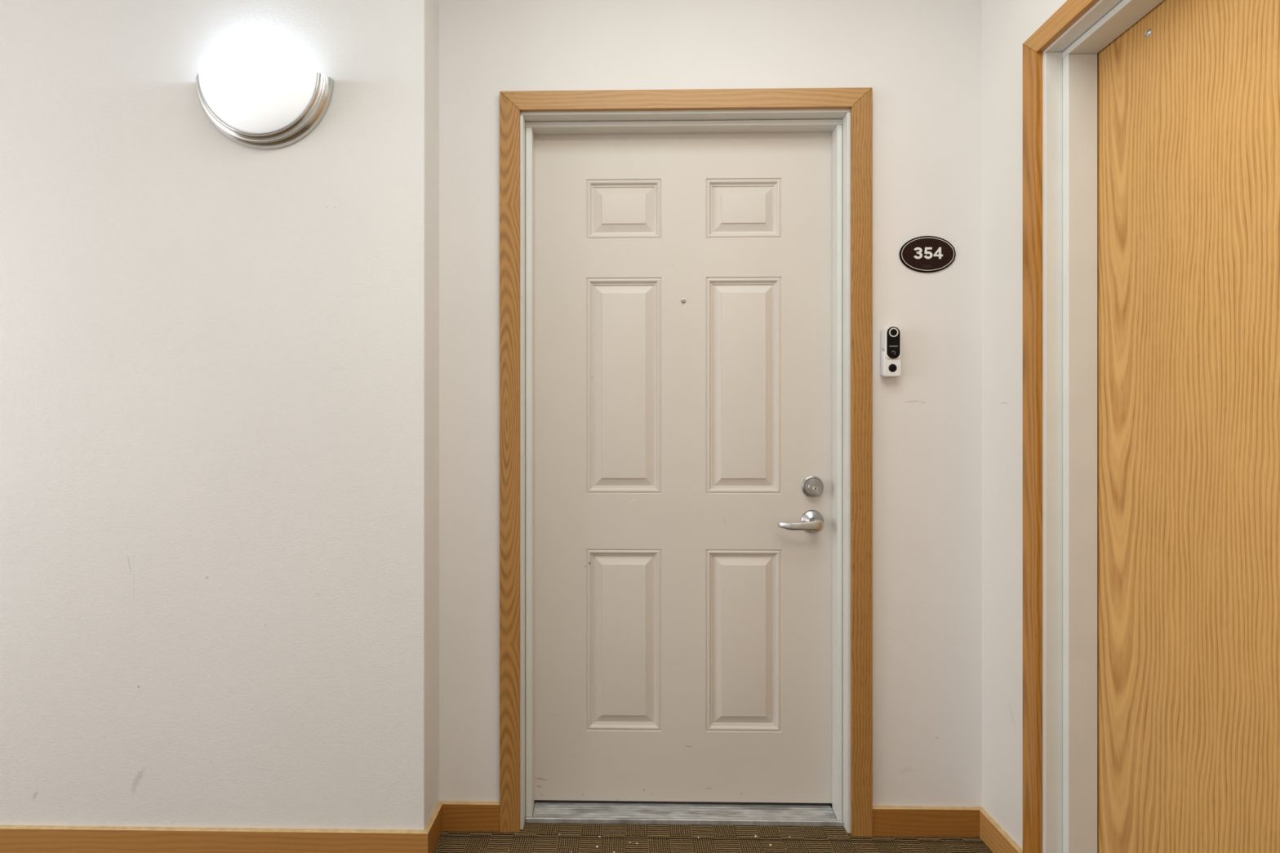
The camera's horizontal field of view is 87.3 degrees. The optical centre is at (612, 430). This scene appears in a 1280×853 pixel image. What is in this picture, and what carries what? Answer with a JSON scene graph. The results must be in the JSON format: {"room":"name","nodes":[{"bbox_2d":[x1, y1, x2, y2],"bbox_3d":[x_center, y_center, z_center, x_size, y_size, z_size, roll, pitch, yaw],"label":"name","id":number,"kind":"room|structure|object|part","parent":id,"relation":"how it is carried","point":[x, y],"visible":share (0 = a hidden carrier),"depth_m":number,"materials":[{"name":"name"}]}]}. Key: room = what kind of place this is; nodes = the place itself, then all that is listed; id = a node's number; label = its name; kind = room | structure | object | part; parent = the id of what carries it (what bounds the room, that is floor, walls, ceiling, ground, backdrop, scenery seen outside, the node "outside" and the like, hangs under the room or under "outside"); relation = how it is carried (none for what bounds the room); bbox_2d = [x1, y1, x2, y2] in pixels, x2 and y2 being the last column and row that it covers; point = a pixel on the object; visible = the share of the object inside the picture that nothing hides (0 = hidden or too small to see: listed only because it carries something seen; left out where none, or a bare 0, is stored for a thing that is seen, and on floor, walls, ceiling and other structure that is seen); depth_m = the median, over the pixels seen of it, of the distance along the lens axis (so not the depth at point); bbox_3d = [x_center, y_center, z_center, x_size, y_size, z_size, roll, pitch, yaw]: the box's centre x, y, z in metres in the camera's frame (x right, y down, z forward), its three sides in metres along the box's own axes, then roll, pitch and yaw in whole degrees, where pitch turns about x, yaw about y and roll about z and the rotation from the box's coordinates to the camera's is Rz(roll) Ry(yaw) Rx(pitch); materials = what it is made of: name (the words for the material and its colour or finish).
{"room":"apartment hallway","nodes":[
{"label":"apartment hallway","id":0,"kind":"room"},
{"bbox_2d":[0,0,439,830],"bbox_3d":[-2.334,-0.187,2.007,3.655,2.700,0.303,0,0,1],"label":"wall","id":1,"kind":"structure","parent":0,"point":[220,356],"depth_m":1.83,"materials":[{"name":"paint"}]},
{"bbox_2d":[0,825,427,852],"bbox_3d":[-2.330,1.123,1.849,3.669,0.080,0.014,0,0,1],"label":"baseboard","id":2,"kind":"structure","parent":1,"relation":"attached to","point":[13,838],"depth_m":1.82,"materials":[{"name":"brown wood"}]},
{"bbox_2d":[195,59,333,149],"bbox_3d":[-0.944,-0.859,1.776,0.374,0.187,0.106,0,0,1],"label":"wall sconce","id":3,"kind":"object","parent":1,"relation":"attached to","point":[258,104],"visible":1,"depth_m":1.76,"materials":[{"name":"white glass"}]},
{"bbox_2d":[424,804,442,852],"bbox_3d":[-0.501,1.123,1.878,0.014,0.080,0.142,0,0,1],"label":"baseboard","id":4,"kind":"structure","parent":1,"relation":"attached to","point":[433,828],"depth_m":1.88,"materials":[{"name":"brown wood"}]},
{"bbox_2d":[439,0,982,806],"bbox_3d":[0.281,-0.187,2.028,1.572,2.700,0.160,0,0,1],"label":"wall","id":5,"kind":"structure","parent":0,"point":[921,60],"depth_m":1.94,"materials":[{"name":"paint"}]},
{"bbox_2d":[438,800,499,831],"bbox_3d":[-0.416,1.123,1.954,0.180,0.080,0.014,0,0,1],"label":"baseboard","id":6,"kind":"structure","parent":5,"relation":"attached to","point":[457,815],"depth_m":1.95,"materials":[{"name":"brown wood"}]},
{"bbox_2d":[533,132,831,804],"bbox_3d":[0.215,0.111,2.032,0.924,2.052,0.109,0,0,1],"label":"door","id":7,"kind":"structure","parent":5,"relation":"in","point":[682,282],"depth_m":2.04,"materials":[{"name":"beige paint"}]},
{"bbox_3d":[0.035,0.638,2.051,0.230,0.555,0.012,0,0,1],"label":"raised panel","id":8,"kind":"part","parent":7,"relation":"part of","materials":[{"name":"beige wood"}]},
{"bbox_3d":[0.035,-0.138,2.051,0.230,0.660,0.012,0,0,1],"label":"raised panel","id":9,"kind":"part","parent":7,"relation":"part of","materials":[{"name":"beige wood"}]},
{"bbox_3d":[0.035,-0.676,2.051,0.230,0.183,0.012,0,0,1],"label":"raised panel","id":10,"kind":"part","parent":7,"relation":"part of","materials":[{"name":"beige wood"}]},
{"bbox_3d":[0.400,0.638,2.044,0.230,0.555,0.012,0,0,1],"label":"raised panel","id":11,"kind":"part","parent":7,"relation":"part of","materials":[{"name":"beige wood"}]},
{"bbox_3d":[0.400,-0.138,2.044,0.230,0.660,0.012,0,0,1],"label":"raised panel","id":12,"kind":"part","parent":7,"relation":"part of","materials":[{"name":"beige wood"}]},
{"bbox_3d":[0.400,-0.676,2.044,0.230,0.183,0.012,0,0,1],"label":"raised panel","id":13,"kind":"part","parent":7,"relation":"part of","materials":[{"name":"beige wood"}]},
{"bbox_3d":[0.558,0.280,1.982,0.131,0.035,0.026,0,0,5],"label":"lever handle","id":14,"kind":"part","parent":7,"relation":"part of","materials":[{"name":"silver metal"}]},
{"bbox_2d":[499,87,872,836],"bbox_3d":[0.212,0.089,2.012,1.072,2.147,0.159,0,0,1],"label":"door frame","id":15,"kind":"structure","parent":5,"relation":"attached to","point":[859,100],"depth_m":1.94,"materials":[{"name":"brown wood"}]},
{"bbox_3d":[0.210,-0.957,1.940,1.070,0.054,0.016,0,0,1],"label":"head casing","id":16,"kind":"part","parent":15,"relation":"part of","materials":[{"name":"brown wood"}]},
{"bbox_2d":[880,325,901,377],"bbox_3d":[0.797,-0.227,1.919,0.049,0.145,0.037,0,0,1],"label":"video doorbell","id":17,"kind":"object","parent":5,"relation":"attached to","point":[891,335],"visible":1,"depth_m":1.90,"materials":[{"name":"white plastic"}]},
{"bbox_2d":[899,235,955,272],"bbox_3d":[0.909,-0.509,1.932,0.160,0.105,0.006,0,0,1],"label":"number sign","id":18,"kind":"object","parent":5,"relation":"attached to","point":[924,254],"visible":1,"depth_m":1.93,"materials":[{"name":"brown plastic"}]},
{"bbox_2d":[872,805,983,837],"bbox_3d":[0.906,1.123,1.929,0.318,0.080,0.014,0,0,1],"label":"baseboard","id":19,"kind":"structure","parent":5,"relation":"attached to","point":[887,820],"depth_m":1.92,"materials":[{"name":"brown wood"}]},
{"bbox_2d":[432,800,992,852],"bbox_3d":[-1.472,1.213,0.755,5.627,0.100,3.253,0,0,1],"label":"floor","id":20,"kind":"structure","parent":0,"point":[535,837],"depth_m":1.90,"materials":[{"name":"brown carpet"}]},
{"bbox_2d":[508,834,790,852],"bbox_3d":[0.329,1.161,1.717,1.237,0.004,0.420,0,0,1],"label":"crumbs","id":21,"kind":"object","parent":20,"relation":"on","point":[558,834],"visible":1,"depth_m":1.89,"materials":[{"name":"food"}]},
{"bbox_2d":[525,800,843,826],"bbox_3d":[0.212,1.151,2.029,0.935,0.023,0.095,0,0,1],"label":"threshold","id":22,"kind":"object","parent":20,"relation":"on","point":[570,812],"visible":0.97,"depth_m":2.01,"materials":[{"name":"metal"}]},
{"bbox_2d":[982,0,1066,849],"bbox_3d":[1.135,-0.187,0.634,0.190,2.700,2.913,0,0,1],"label":"wall","id":23,"kind":"structure","parent":0,"point":[1006,24],"depth_m":1.83,"materials":[{"name":"paint"}]},
{"bbox_2d":[979,809,1022,852],"bbox_3d":[1.056,1.123,1.813,0.014,0.080,0.211,0,0,1],"label":"baseboard","id":24,"kind":"structure","parent":23,"relation":"attached to","point":[991,833],"depth_m":1.84,"materials":[{"name":"brown wood"}]},
{"bbox_2d":[1022,0,1164,852],"bbox_3d":[1.121,0.089,1.167,0.176,2.148,1.077,0,0,1],"label":"door frame","id":25,"kind":"structure","parent":23,"relation":"attached to","point":[1069,64],"depth_m":1.64,"materials":[{"name":"paint"}]},
{"bbox_3d":[1.041,-0.958,1.168,0.016,0.054,1.075,0,0,1],"label":"head casing","id":26,"kind":"part","parent":25,"relation":"part of","materials":[{"name":"brown wood"}]},
{"bbox_2d":[1097,0,1279,852],"bbox_3d":[1.182,0.117,1.166,0.046,2.069,0.928,0,0,1],"label":"door","id":27,"kind":"structure","parent":23,"relation":"in","point":[1188,94],"depth_m":1.36,"materials":[{"name":"brown wood"}]}
]}

